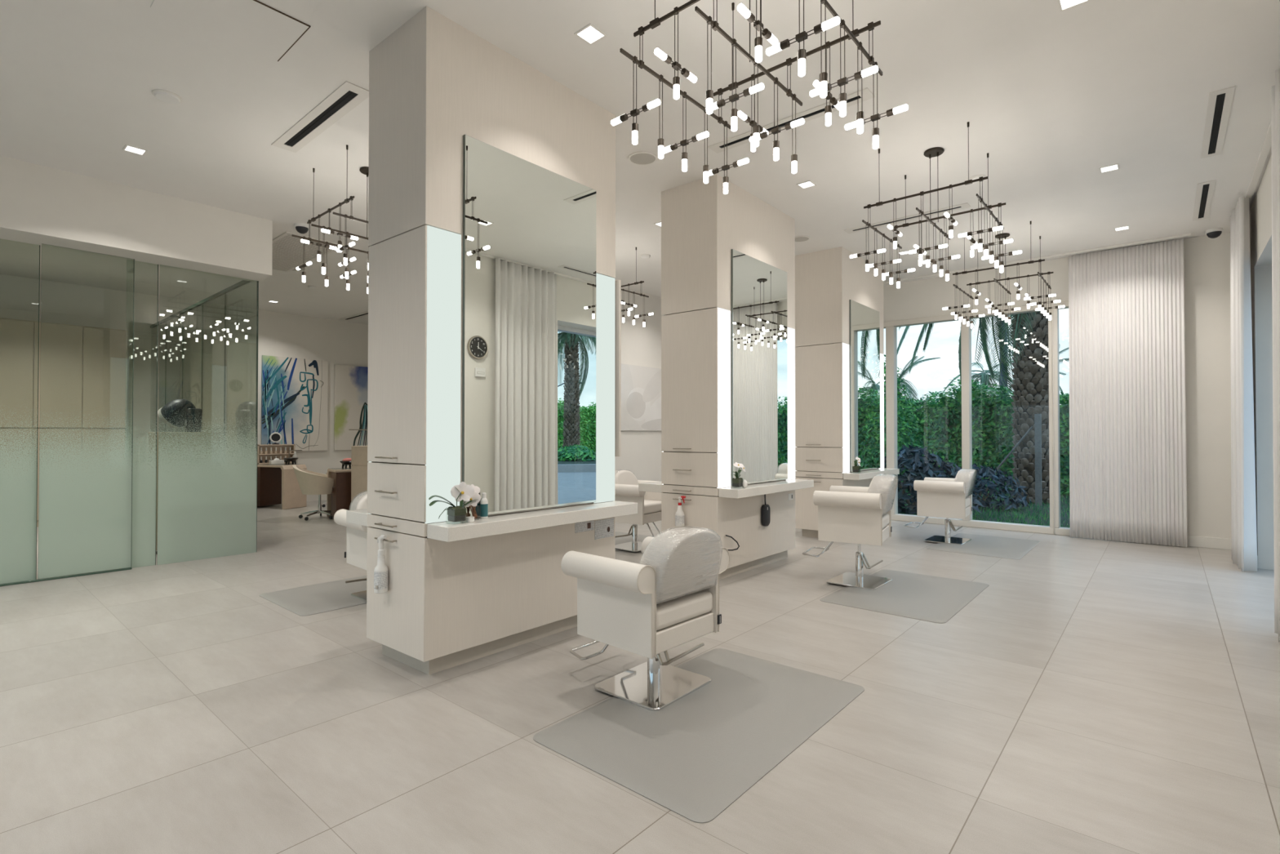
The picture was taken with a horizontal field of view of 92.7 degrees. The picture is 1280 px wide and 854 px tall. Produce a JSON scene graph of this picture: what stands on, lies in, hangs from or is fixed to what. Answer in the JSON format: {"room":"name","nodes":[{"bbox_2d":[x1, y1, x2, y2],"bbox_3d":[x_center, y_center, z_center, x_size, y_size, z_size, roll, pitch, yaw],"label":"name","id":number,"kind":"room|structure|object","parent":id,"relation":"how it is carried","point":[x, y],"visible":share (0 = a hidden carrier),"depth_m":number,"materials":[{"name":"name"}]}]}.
{"room":"salon","nodes":[
{"label":"salon","id":0,"kind":"room"},
{"bbox_2d":[0,155,272,282],"bbox_3d":[-6.122,-2.014,4.805,0.480,0.610,5.670,-1,-1,41],"label":"bulkhead","id":1,"kind":"structure","parent":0,"point":[46,206],"depth_m":5.87,"materials":[{"name":"paint"}]},
{"bbox_2d":[37,247,134,578],"bbox_3d":[-5.328,-0.147,5.900,0.014,3.100,0.671,-1,-1,41],"label":"door","id":2,"kind":"structure","parent":1,"relation":"in","point":[85,519],"depth_m":5.87,"materials":[{"name":"clear glass"}]},
{"bbox_2d":[0,274,368,501],"bbox_3d":[-8.902,-0.395,9.899,0.200,3.730,9.800,-1,-1,41],"label":"wall","id":3,"kind":"structure","parent":0,"point":[337,342],"depth_m":11.07,"materials":[{"name":"paint"}]},
{"bbox_2d":[261,355,328,450],"bbox_3d":[-6.827,-0.445,12.104,0.044,1.852,1.212,-1,-1,41],"label":"abstract painting","id":4,"kind":"object","parent":3,"relation":"attached to","point":[294,390],"visible":0.98,"depth_m":12.09,"materials":[{"name":"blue paint"}]},
{"bbox_2d":[333,364,368,449],"bbox_3d":[-6.050,-0.404,13.007,0.044,1.782,0.870,-1,-1,41],"label":"abstract painting","id":5,"kind":"object","parent":3,"relation":"attached to","point":[351,382],"visible":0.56,"depth_m":12.90,"materials":[{"name":"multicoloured paint"}]},
{"bbox_2d":[150,280,257,479],"bbox_3d":[-6.371,-0.144,8.716,5.176,3.200,0.040,-1,-1,41],"label":"wall","id":6,"kind":"structure","parent":0,"point":[171,344],"depth_m":9.39,"materials":[{"name":"clear glass"}]},
{"bbox_2d":[614,287,662,480],"bbox_3d":[-2.141,-0.363,12.725,6.570,3.730,3.700,-1,-1,41],"label":"wall","id":7,"kind":"structure","parent":0,"point":[641,345],"depth_m":10.22,"materials":[{"name":"white paint"}]},
{"bbox_2d":[621,363,661,430],"bbox_3d":[0.200,-0.475,10.384,0.033,1.070,2.100,-1,-1,41],"label":"flower picture","id":8,"kind":"object","parent":7,"relation":"attached to","point":[641,386],"visible":0.59,"depth_m":10.14},
{"bbox_2d":[0,499,1279,853],"bbox_3d":[-2.312,1.492,6.652,15.000,0.120,13.500,-1,-1,41],"label":"floor","id":9,"kind":"structure","parent":0,"point":[1096,696],"depth_m":2.94,"materials":[{"name":"tile"}]},
{"bbox_2d":[0,317,34,475],"bbox_3d":[-9.394,-0.045,8.670,0.630,3.000,1.060,-1,-1,41],"label":"tall cabinet","id":10,"kind":"object","parent":9,"relation":"on","point":[22,357],"visible":0.5,"depth_m":8.74,"materials":[{"name":"beige wood"}]},
{"bbox_2d":[0,242,39,583],"bbox_3d":[-6.349,-0.189,4.843,0.014,3.200,2.256,-1,-1,41],"label":"glass","id":11,"kind":"object","parent":9,"relation":"on","point":[18,490],"visible":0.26,"depth_m":5.59,"materials":[{"name":"green glass"}]},
{"bbox_2d":[0,567,132,586],"bbox_3d":[-5.866,1.407,5.248,0.040,0.018,2.335,-1,-1,41],"label":"guide","id":12,"kind":"object","parent":9,"relation":"on","point":[126,568],"visible":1,"depth_m":5.74,"materials":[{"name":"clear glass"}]},
{"bbox_2d":[32,320,128,527],"bbox_3d":[-8.703,-0.035,9.474,0.630,3.000,1.060,-1,-1,41],"label":"tall cabinet","id":13,"kind":"object","parent":9,"relation":"on","point":[104,385],"visible":0.49,"depth_m":9.24,"materials":[{"name":"beige wood"}]},
{"bbox_2d":[124,264,158,568],"bbox_3d":[-5.101,-0.173,6.249,0.014,3.200,0.256,-1,-1,41],"label":"glass","id":14,"kind":"object","parent":9,"relation":"on","point":[144,480],"visible":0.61,"depth_m":6.26,"materials":[{"name":"green glass"}]},
{"bbox_2d":[157,398,202,431],"bbox_3d":[-5.727,0.544,7.696,0.594,1.800,0.415,0,-1,-4],"label":"steamer","id":15,"kind":"object","parent":9,"relation":"on","point":[184,406],"visible":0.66,"depth_m":7.61,"materials":[{"name":"black plastic"}]},
{"bbox_2d":[156,275,258,564],"bbox_3d":[-4.699,-0.168,6.685,0.014,3.200,0.911,-1,-1,41],"label":"glass","id":16,"kind":"object","parent":9,"relation":"on","point":[203,513],"visible":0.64,"depth_m":6.64,"materials":[{"name":"glass"}]},
{"bbox_2d":[257,463,306,509],"bbox_3d":[-6.773,1.087,11.361,1.000,0.799,0.480,0,-1,21],"label":"table","id":17,"kind":"object","parent":9,"relation":"on","point":[277,483],"visible":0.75,"depth_m":11.24,"materials":[{"name":"beige wood"}]},
{"bbox_2d":[257,444,295,463],"bbox_3d":[-6.901,0.509,11.572,0.120,0.360,0.640,-1,-1,41],"label":"rack","id":18,"kind":"object","parent":17,"relation":"on","point":[292,446],"visible":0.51,"depth_m":11.58,"materials":[{"name":"beige wood"}]},
{"bbox_2d":[269,431,281,444],"bbox_3d":[-6.901,0.213,11.575,0.200,0.230,0.120,0,-1,-32],"label":"desk fan","id":19,"kind":"object","parent":18,"relation":"on","point":[275,437],"visible":1,"depth_m":11.55,"materials":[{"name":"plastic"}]},
{"bbox_2d":[259,575,366,615],"bbox_3d":[-2.367,1.411,5.415,0.950,0.013,1.524,-1,-1,41],"label":"mat","id":20,"kind":"object","parent":9,"relation":"on","point":[308,600],"visible":0.5,"depth_m":5.02,"materials":[{"name":"grey rubber"}]},
{"bbox_2d":[333,490,368,601],"bbox_3d":[-2.038,0.970,5.092,0.795,0.861,0.760,-1,-1,44],"label":"salon chair","id":21,"kind":"object","parent":20,"relation":"on","point":[356,553],"visible":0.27,"depth_m":4.99,"materials":[{"name":"white leather"}]},
{"bbox_2d":[292,465,333,520],"bbox_3d":[-5.208,1.039,9.849,0.697,0.860,0.659,0,-1,-25],"label":"swivel chair","id":22,"kind":"object","parent":9,"relation":"on","point":[310,482],"visible":0.91,"depth_m":9.62,"materials":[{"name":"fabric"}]},
{"bbox_2d":[292,465,333,494],"bbox_3d":[-5.248,0.839,9.832,0.608,0.460,0.659,0,-1,-25],"label":"tub","id":23,"kind":"object","parent":22,"relation":"in","point":[310,482],"depth_m":9.61,"materials":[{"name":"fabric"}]},
{"bbox_2d":[326,467,351,516],"bbox_3d":[-4.773,1.071,9.953,0.480,0.799,0.580,1,-1,-38],"label":"table","id":24,"kind":"object","parent":9,"relation":"on","point":[340,497],"visible":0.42,"depth_m":9.68,"materials":[{"name":"brown wood"}]},
{"bbox_2d":[351,445,368,504],"bbox_3d":[-4.135,0.881,9.611,0.660,1.170,0.407,0,-1,23],"label":"base cabinet","id":25,"kind":"object","parent":9,"relation":"on","point":[359,461],"visible":0.34,"depth_m":9.49,"materials":[{"name":"beige wood"}]},
{"bbox_2d":[346,5,637,675],"bbox_3d":[-0.958,-0.461,4.195,1.145,3.730,1.650,-1,-1,41],"label":"station","id":26,"kind":"object","parent":9,"relation":"on","point":[495,295],"visible":0.94,"depth_m":3.70,"materials":[{"name":"laminate"}]},
{"bbox_2d":[346,508,368,526],"bbox_3d":[-1.289,0.586,4.448,0.298,0.078,1.544,-1,-1,41],"label":"countertop","id":27,"kind":"structure","parent":26,"relation":"on","point":[359,517],"depth_m":3.88,"materials":[{"name":"white stone"}]},
{"bbox_2d":[373,533,388,593],"bbox_3d":[-1.511,0.795,3.566,0.077,0.339,0.086,0,-1,-23],"label":"spray bottle","id":28,"kind":"object","parent":26,"relation":"hanging from","point":[380,571],"visible":1,"depth_m":3.54,"materials":[{"name":"white plastic"}]},
{"bbox_2d":[428,481,480,521],"bbox_3d":[-1.025,0.420,3.402,0.298,0.227,0.103,1,-1,-39],"label":"potted orchid","id":29,"kind":"object","parent":26,"relation":"on","point":[468,495],"visible":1,"depth_m":3.42,"materials":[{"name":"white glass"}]},
{"bbox_2d":[480,492,488,518],"bbox_3d":[-0.917,0.461,3.592,0.045,0.151,0.044,-1,-1,41],"label":"bottle","id":30,"kind":"object","parent":26,"relation":"on","point":[484,502],"visible":1,"depth_m":3.58,"materials":[{"name":"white plastic"}]},
{"bbox_2d":[462,134,591,515],"bbox_3d":[-0.672,-0.583,3.951,0.018,2.224,1.080,-1,-1,41],"label":"mirror","id":31,"kind":"object","parent":26,"relation":"on","point":[526,224],"depth_m":3.87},
{"bbox_2d":[463,134,595,517],"bbox_3d":[-0.664,-0.583,3.946,0.002,2.221,1.077,-1,-1,41],"label":"mirror glass","id":32,"kind":"object","parent":26,"relation":"on","point":[530,226],"depth_m":3.88,"materials":[{"name":"silver metal"}]},
{"bbox_2d":[426,501,637,542],"bbox_3d":[-0.595,0.579,3.883,0.203,0.078,1.541,-1,-1,41],"label":"countertop","id":33,"kind":"structure","parent":26,"relation":"on","point":[447,531],"depth_m":3.67,"materials":[{"name":"white stone"}]},
{"bbox_2d":[574,520,594,533],"bbox_3d":[-0.387,0.679,4.278,0.003,0.104,0.185,-1,-1,41],"label":"electrical outlet","id":34,"kind":"object","parent":26,"relation":"attached to","point":[588,525],"visible":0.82,"depth_m":4.27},
{"bbox_2d":[594,518,613,539],"bbox_3d":[-0.257,0.737,4.429,0.003,0.133,0.198,-1,-1,41],"label":"electrical outlet","id":35,"kind":"object","parent":26,"relation":"attached to","point":[604,528],"visible":1,"depth_m":4.43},
{"bbox_2d":[614,531,656,551],"bbox_3d":[-0.447,1.436,7.594,0.950,0.013,1.524,-1,-1,41],"label":"mat","id":36,"kind":"object","parent":9,"relation":"on","point":[621,540],"visible":0.23,"depth_m":7.85,"materials":[{"name":"grey rubber"}]},
{"bbox_2d":[614,469,662,551],"bbox_3d":[0.003,0.970,7.237,0.795,0.911,0.760,0,-1,35],"label":"salon chair","id":37,"kind":"object","parent":36,"relation":"on","point":[649,503],"visible":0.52,"depth_m":7.08,"materials":[{"name":"white leather"}]},
{"bbox_2d":[644,499,661,514],"bbox_3d":[-0.034,0.941,7.263,0.518,0.114,0.490,0,-1,35],"label":"seat cushion","id":38,"kind":"object","parent":37,"relation":"on","point":[651,506],"depth_m":7.12,"materials":[{"name":"beige leather"}]},
{"bbox_2d":[533,648,864,822],"bbox_3d":[0.358,1.383,2.993,0.950,0.013,1.524,-1,-1,41],"label":"mat","id":39,"kind":"object","parent":9,"relation":"on","point":[693,757],"visible":0.99,"depth_m":2.75,"materials":[{"name":"grey rubber"}]},
{"bbox_2d":[560,525,729,711],"bbox_3d":[0.016,0.950,3.336,0.795,0.861,0.760,-1,-1,43],"label":"salon chair","id":40,"kind":"object","parent":39,"relation":"on","point":[666,601],"visible":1,"depth_m":3.11,"materials":[{"name":"white leather"}]},
{"bbox_2d":[656,589,712,630],"bbox_3d":[0.049,0.945,3.306,0.518,0.114,0.490,-1,-1,43],"label":"seat cushion","id":41,"kind":"object","parent":40,"relation":"on","point":[682,611],"depth_m":3.13,"materials":[{"name":"beige leather"}]},
{"bbox_2d":[638,174,813,579],"bbox_3d":[0.923,-0.436,6.383,1.145,3.730,1.628,-1,-1,41],"label":"station","id":42,"kind":"object","parent":9,"relation":"on","point":[728,260],"visible":0.88,"depth_m":5.87,"materials":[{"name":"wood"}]},
{"bbox_2d":[638,480,662,492],"bbox_3d":[0.603,0.611,6.649,0.298,0.078,1.554,-1,-1,41],"label":"countertop","id":43,"kind":"structure","parent":42,"relation":"on","point":[653,486],"depth_m":6.08,"materials":[{"name":"white stone"}]},
{"bbox_2d":[675,495,685,526],"bbox_3d":[0.383,0.790,5.753,0.108,0.289,0.090,-1,-1,41],"label":"spray bottle","id":44,"kind":"object","parent":42,"relation":"hanging from","point":[679,515],"visible":0.98,"depth_m":5.73,"materials":[{"name":"white plastic"}]},
{"bbox_2d":[731,462,746,488],"bbox_3d":[0.915,0.442,5.638,0.086,0.235,0.241,-1,-1,41],"label":"potted orchid","id":45,"kind":"object","parent":42,"relation":"on","point":[737,482],"visible":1,"depth_m":5.60,"materials":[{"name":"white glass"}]},
{"bbox_2d":[731,248,783,485],"bbox_3d":[1.220,-0.558,6.152,0.018,2.224,1.090,-1,-1,41],"label":"mirror","id":46,"kind":"object","parent":42,"relation":"on","point":[757,283],"depth_m":6.07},
{"bbox_2d":[733,248,787,484],"bbox_3d":[1.227,-0.558,6.146,0.002,2.221,1.087,-1,-1,41],"label":"mirror glass","id":47,"kind":"object","parent":42,"relation":"on","point":[760,348],"depth_m":6.11,"materials":[{"name":"silver metal"}]},
{"bbox_2d":[761,493,770,526],"bbox_3d":[1.271,0.822,6.171,0.040,0.355,0.124,-1,-1,41],"label":"hair clipper","id":48,"kind":"object","parent":42,"relation":"hanging from","point":[766,513],"visible":0.98,"depth_m":6.14,"materials":[{"name":"black plastic"}]},
{"bbox_2d":[718,479,813,498],"bbox_3d":[1.297,0.605,6.083,0.203,0.078,1.551,-1,-1,41],"label":"countertop","id":49,"kind":"structure","parent":42,"relation":"on","point":[758,489],"depth_m":5.86,"materials":[{"name":"white stone"}]},
{"bbox_2d":[795,246,899,537],"bbox_3d":[2.765,-0.411,8.525,1.145,3.730,1.588,-1,-1,41],"label":"station","id":50,"kind":"object","parent":9,"relation":"on","point":[839,326],"visible":0.87,"depth_m":7.99,"materials":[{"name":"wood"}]},
{"bbox_2d":[852,456,860,473],"bbox_3d":[2.773,0.481,7.800,0.084,0.207,0.223,-1,-1,41],"label":"potted orchid","id":51,"kind":"object","parent":50,"relation":"on","point":[855,468],"visible":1,"depth_m":7.76,"materials":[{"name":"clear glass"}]},
{"bbox_2d":[848,299,879,471],"bbox_3d":[3.062,-0.533,8.294,0.018,2.224,1.050,-1,-1,41],"label":"mirror","id":52,"kind":"object","parent":50,"relation":"on","point":[864,318],"depth_m":8.23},
{"bbox_2d":[850,299,879,471],"bbox_3d":[3.069,-0.533,8.288,0.002,2.221,1.047,-1,-1,41],"label":"mirror glass","id":53,"kind":"object","parent":50,"relation":"on","point":[864,318],"depth_m":8.26,"materials":[{"name":"silver metal"}]},
{"bbox_2d":[843,468,899,479],"bbox_3d":[3.139,0.629,8.226,0.203,0.078,1.511,-1,-1,41],"label":"countertop","id":54,"kind":"structure","parent":50,"relation":"on","point":[865,474],"depth_m":7.91,"materials":[{"name":"white stone"}]},
{"bbox_2d":[819,568,989,622],"bbox_3d":[2.302,1.409,5.239,0.950,0.013,1.524,-1,-1,41],"label":"mat","id":55,"kind":"object","parent":9,"relation":"on","point":[936,599],"visible":0.98,"depth_m":5.07,"materials":[{"name":"grey rubber"}]},
{"bbox_2d":[802,474,897,590],"bbox_3d":[1.936,0.916,5.619,0.795,0.981,0.760,0,-1,30],"label":"salon chair","id":56,"kind":"object","parent":55,"relation":"on","point":[859,515],"visible":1,"depth_m":5.38,"materials":[{"name":"white leather"}]},
{"bbox_2d":[882,513,888,528],"bbox_3d":[1.975,0.852,5.597,0.518,0.114,0.490,0,-1,30],"label":"seat cushion","id":57,"kind":"object","parent":56,"relation":"on","point":[885,517],"depth_m":5.51,"materials":[{"name":"beige leather"}]},
{"bbox_2d":[927,533,1040,559],"bbox_3d":[4.219,1.435,7.461,0.950,0.013,1.524,-1,-1,41],"label":"mat","id":58,"kind":"object","parent":9,"relation":"on","point":[980,544],"visible":0.99,"depth_m":7.28,"materials":[{"name":"grey rubber"}]},
{"bbox_2d":[904,468,977,544],"bbox_3d":[3.821,0.976,7.759,0.795,0.911,0.760,0,-1,36],"label":"salon chair","id":59,"kind":"object","parent":58,"relation":"on","point":[939,497],"visible":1,"depth_m":7.52,"materials":[{"name":"white leather"}]},
{"bbox_2d":[0,0,1279,324],"bbox_3d":[-2.312,-2.358,6.696,15.000,0.120,13.500,-1,-1,41],"label":"ceiling","id":60,"kind":"structure","parent":0,"point":[1053,98],"depth_m":4.54,"materials":[{"name":"paint"}]},
{"bbox_2d":[122,144,147,155],"bbox_3d":[-4.220,-2.313,5.105,0.139,0.006,0.139,-1,-1,41],"label":"recessed light","id":61,"kind":"object","parent":60,"relation":"in","point":[127,148],"visible":1,"depth_m":5.10,"materials":[{"name":"white paint"}]},
{"bbox_2d":[151,88,182,103],"bbox_3d":[-3.322,-2.313,4.293,0.172,0.024,0.172,-1,-1,41],"label":"ceiling speaker","id":62,"kind":"object","parent":60,"relation":"attached to","point":[166,96],"visible":1,"depth_m":4.27,"materials":[{"name":"white paint"}]},
{"bbox_2d":[150,0,311,61],"bbox_3d":[-2.320,-2.332,3.476,0.506,0.006,0.646,-1,-1,41],"label":"access hatch","id":63,"kind":"object","parent":60,"relation":"attached to","point":[254,25],"visible":1,"depth_m":3.51,"materials":[{"name":"paint"}]},
{"bbox_2d":[293,222,309,233],"bbox_3d":[-3.841,-2.246,6.941,0.156,0.097,0.156,-1,-1,41],"label":"security camera","id":64,"kind":"object","parent":60,"relation":"attached to","point":[302,228],"visible":0.98,"depth_m":6.89,"materials":[{"name":"white plastic"}]},
{"bbox_2d":[271,231,344,271],"bbox_3d":[-4.647,-2.274,8.044,1.900,0.016,0.680,-1,-1,41],"label":"ceiling panel","id":65,"kind":"object","parent":60,"relation":"in","point":[289,252],"visible":0.57,"depth_m":7.91,"materials":[{"name":"beige paint"}]},
{"bbox_2d":[271,80,368,152],"bbox_3d":[-2.439,-2.318,4.630,1.380,0.006,0.185,-1,-1,41],"label":"ceiling vent","id":66,"kind":"object","parent":60,"relation":"in","point":[348,95],"visible":0.96,"depth_m":4.56,"materials":[{"name":"white metal"}]},
{"bbox_2d":[292,144,369,293],"bbox_3d":[-2.441,-1.804,5.496,1.134,1.015,0.974,-1,-1,41],"label":"chandelier","id":67,"kind":"object","parent":60,"relation":"hanging from","point":[364,170],"visible":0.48,"depth_m":5.36,"materials":[{"name":"brown metal"}]},
{"bbox_2d":[338,311,368,320],"bbox_3d":[-5.601,-2.231,12.226,1.525,0.006,0.210,-1,-1,41],"label":"ceiling vent","id":68,"kind":"object","parent":60,"relation":"in","point":[364,313],"visible":0.6,"depth_m":12.32,"materials":[{"name":"beige metal"}]},
{"bbox_2d":[573,22,607,45],"bbox_3d":[-0.293,-2.330,3.629,0.139,0.006,0.139,-1,-1,41],"label":"recessed light","id":69,"kind":"object","parent":60,"relation":"in","point":[590,34],"visible":1,"depth_m":3.63,"materials":[{"name":"white paint"}]},
{"bbox_2d":[621,247,653,326],"bbox_3d":[-0.525,-1.778,7.725,1.134,1.015,0.974,-1,-1,41],"label":"chandelier","id":70,"kind":"object","parent":60,"relation":"hanging from","point":[623,302],"visible":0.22,"depth_m":7.73,"materials":[{"name":"brown metal"}]},
{"bbox_2d":[628,151,657,165],"bbox_3d":[0.024,-2.309,5.255,0.250,0.010,0.250,-1,-1,41],"label":"ceiling speaker","id":71,"kind":"object","parent":60,"relation":"attached to","point":[641,157],"visible":1,"depth_m":5.24,"materials":[{"name":"white paint"}]},
{"bbox_2d":[630,153,655,164],"bbox_3d":[0.024,-2.308,5.255,0.219,0.004,0.219,0,-1,35],"label":"grille","id":72,"kind":"object","parent":71,"relation":"attached to","point":[635,158],"depth_m":5.25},
{"bbox_2d":[610,0,908,194],"bbox_3d":[0.546,-1.834,2.889,1.134,1.015,0.974,-1,-1,41],"label":"chandelier","id":73,"kind":"object","parent":60,"relation":"hanging from","point":[758,133],"visible":1,"depth_m":2.85,"materials":[{"name":"brown metal"}]},
{"bbox_2d":[707,87,875,153],"bbox_3d":[1.107,-2.318,4.674,1.320,0.006,0.145,-1,-1,41],"label":"ceiling vent","id":74,"kind":"object","parent":60,"relation":"in","point":[816,112],"visible":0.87,"depth_m":4.58,"materials":[{"name":"white metal"}]},
{"bbox_2d":[796,180,816,189],"bbox_3d":[1.584,-2.305,5.812,0.139,0.006,0.139,-1,-1,41],"label":"recessed light","id":75,"kind":"object","parent":60,"relation":"in","point":[808,184],"visible":1,"depth_m":5.82,"materials":[{"name":"white paint"}]},
{"bbox_2d":[844,202,970,233],"bbox_3d":[2.918,-2.294,6.750,1.300,0.006,0.145,-1,-1,41],"label":"ceiling vent","id":76,"kind":"object","parent":60,"relation":"in","point":[966,205],"visible":0.98,"depth_m":6.71,"materials":[{"name":"white metal"}]},
{"bbox_2d":[849,121,1022,288],"bbox_3d":[2.469,-1.808,5.125,1.134,1.015,0.974,-1,-1,41],"label":"chandelier","id":77,"kind":"object","parent":60,"relation":"hanging from","point":[936,151],"visible":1,"depth_m":5.10,"materials":[{"name":"brown metal"}]},
{"bbox_2d":[942,221,1064,328],"bbox_3d":[4.327,-1.783,7.287,1.134,1.015,0.974,-1,-1,41],"label":"chandelier","id":78,"kind":"object","parent":60,"relation":"hanging from","point":[1041,307],"visible":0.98,"depth_m":7.26,"materials":[{"name":"brown metal"}]},
{"bbox_2d":[883,233,1191,284],"bbox_3d":[4.731,-2.261,8.790,4.750,0.025,0.060,-1,-1,41],"label":"track","id":79,"kind":"object","parent":60,"relation":"attached to","point":[1186,234],"visible":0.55,"depth_m":8.06,"materials":[{"name":"metal"}]},
{"bbox_2d":[1068,238,1187,546],"bbox_3d":[6.081,-0.410,7.664,1.150,3.692,0.030,-1,-1,40],"label":"curtain","id":80,"kind":"object","parent":79,"relation":"hanging from","point":[1128,458],"visible":1,"depth_m":7.63,"materials":[{"name":"white fabric"}]},
{"bbox_2d":[1057,0,1090,12],"bbox_3d":[2.367,-2.333,3.333,0.139,0.006,0.139,-1,-1,41],"label":"recessed light","id":81,"kind":"object","parent":60,"relation":"in","point":[1064,5],"visible":1,"depth_m":3.37,"materials":[{"name":"white paint"}]},
{"bbox_2d":[1098,163,1119,173],"bbox_3d":[4.192,-2.309,5.456,0.139,0.006,0.139,-1,-1,41],"label":"recessed light","id":82,"kind":"object","parent":60,"relation":"in","point":[1115,166],"visible":1,"depth_m":5.46,"materials":[{"name":"white paint"}]},
{"bbox_2d":[1192,179,1216,221],"bbox_3d":[5.767,-2.300,6.252,0.129,0.006,1.326,-1,-1,41],"label":"ceiling vent","id":83,"kind":"object","parent":60,"relation":"in","point":[1205,190],"visible":1,"depth_m":6.18,"materials":[{"name":"white metal"}]},
{"bbox_2d":[1204,227,1223,238],"bbox_3d":[6.678,-2.244,7.104,0.156,0.097,0.156,-1,-1,41],"label":"security camera","id":84,"kind":"object","parent":60,"relation":"attached to","point":[1215,233],"visible":1,"depth_m":7.06,"materials":[{"name":"white plastic"}]},
{"bbox_2d":[1200,85,1235,158],"bbox_3d":[4.444,-2.318,4.713,0.129,0.006,1.326,-1,-1,41],"label":"ceiling vent","id":85,"kind":"object","parent":60,"relation":"in","point":[1220,102],"visible":1,"depth_m":4.63,"materials":[{"name":"white metal"}]},
{"bbox_2d":[1244,121,1271,205],"bbox_3d":[4.763,-2.310,4.570,0.050,0.025,6.100,-1,-1,41],"label":"track","id":86,"kind":"object","parent":60,"relation":"attached to","point":[1265,148],"depth_m":5.34,"materials":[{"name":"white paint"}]},
{"bbox_2d":[1230,196,1257,571],"bbox_3d":[6.206,-0.426,6.290,0.168,3.692,0.808,-1,-1,41],"label":"curtain","id":87,"kind":"object","parent":86,"relation":"hanging from","point":[1243,504],"visible":1,"depth_m":6.04,"materials":[{"name":"white fabric"}]},
{"bbox_2d":[1271,68,1279,642],"bbox_3d":[4.011,-0.462,3.733,0.146,3.680,1.096,-1,-1,41],"label":"curtain","id":88,"kind":"object","parent":86,"relation":"hanging from","point":[1275,90],"visible":1,"depth_m":3.94,"materials":[{"name":"white fabric"}]},
{"bbox_2d":[883,231,1231,538],"bbox_3d":[4.438,-0.400,9.463,7.900,3.730,0.250,-1,-1,41],"label":"wall","id":89,"kind":"structure","parent":0,"point":[1206,260],"depth_m":7.35,"materials":[{"name":"paint"}]},
{"bbox_2d":[883,300,1070,535],"bbox_3d":[4.586,-0.108,9.210,4.150,3.140,0.175,-1,-1,41],"label":"window","id":90,"kind":"structure","parent":89,"relation":"in","point":[1055,528],"depth_m":8.94,"materials":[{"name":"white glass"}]},
{"bbox_2d":[1187,535,1231,550],"bbox_3d":[6.572,1.376,7.430,1.140,0.130,0.020,-1,-1,41],"label":"baseboard","id":91,"kind":"structure","parent":89,"relation":"attached to","point":[1193,540],"depth_m":7.25,"materials":[{"name":"white paint"}]},
{"bbox_2d":[1249,155,1274,569],"bbox_3d":[2.983,-0.486,2.057,0.450,3.730,13.400,-1,-1,41],"label":"wall","id":92,"kind":"structure","parent":0,"point":[1260,211],"depth_m":6.14,"materials":[{"name":"paint"}]},
{"label":"outside","id":93,"kind":"structure","parent":0,"visible":0},
{"bbox_2d":[900,489,1070,527],"bbox_3d":[8.167,1.980,39.279,41.150,0.260,49.750,-1,-1,41],"label":"ground","id":94,"kind":"structure","parent":93,"point":[1064,518],"depth_m":10.78,"materials":[{"name":"green plant"}]},
{"bbox_2d":[884,354,924,495],"bbox_3d":[5.258,-0.002,13.156,1.650,3.125,1.311,-1,-1,41],"label":"shrub","id":95,"kind":"object","parent":94,"relation":"on","point":[907,425],"visible":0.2,"depth_m":12.80,"materials":[{"name":"green plant"}]},
{"bbox_2d":[884,355,941,399],"bbox_3d":[12.561,-0.897,29.915,3.248,5.198,3.271,0,-1,-2],"label":"palm tree","id":96,"kind":"object","parent":94,"relation":"on","point":[906,371],"visible":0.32,"depth_m":29.56,"materials":[{"name":"green plant"}]},
{"bbox_2d":[884,444,983,515],"bbox_3d":[4.859,0.920,10.741,2.098,1.239,1.301,-1,-1,41],"label":"shrub","id":97,"kind":"object","parent":94,"relation":"on","point":[919,467],"visible":0.41,"depth_m":10.43,"materials":[{"name":"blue plant"}]},
{"bbox_2d":[897,311,1049,503],"bbox_3d":[7.950,-2.063,12.680,5.401,7.350,5.842,0,-1,14],"label":"palm tree","id":98,"kind":"object","parent":94,"relation":"on","point":[1028,334],"visible":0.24,"depth_m":12.29,"materials":[{"name":"plant"}]},
{"bbox_2d":[884,376,1069,495],"bbox_3d":[8.246,0.174,15.726,20.147,2.926,2.004,-1,-1,41],"label":"hedge","id":99,"kind":"object","parent":94,"relation":"on","point":[940,423],"visible":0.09,"depth_m":15.08,"materials":[{"name":"green plant"}]},
{"bbox_2d":[942,360,1013,396],"bbox_3d":[16.448,-0.759,29.431,3.184,4.910,3.309,0,-1,-24],"label":"palm tree","id":100,"kind":"object","parent":94,"relation":"on","point":[984,375],"visible":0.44,"depth_m":29.23,"materials":[{"name":"green plant"}]},
{"bbox_2d":[949,462,1031,509],"bbox_3d":[6.436,1.114,11.614,1.713,0.872,1.130,-1,-1,41],"label":"shrub","id":101,"kind":"object","parent":94,"relation":"on","point":[997,477],"visible":0.57,"depth_m":11.21,"materials":[{"name":"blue plant"}]},
{"bbox_2d":[999,315,1008,396],"bbox_3d":[11.172,-2.653,18.780,0.220,8.550,0.214,-1,-1,41],"label":"palm tree","id":102,"kind":"object","parent":94,"relation":"on","point":[1002,375],"visible":0.02,"depth_m":18.69,"materials":[{"name":"plant"}]},
{"bbox_2d":[987,413,1042,506],"bbox_3d":[7.378,0.648,12.354,0.113,1.800,1.290,1,-1,-41],"label":"prop","id":103,"kind":"object","parent":94,"relation":"on","point":[1037,417],"visible":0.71,"depth_m":11.88,"materials":[{"name":"grey metal"}]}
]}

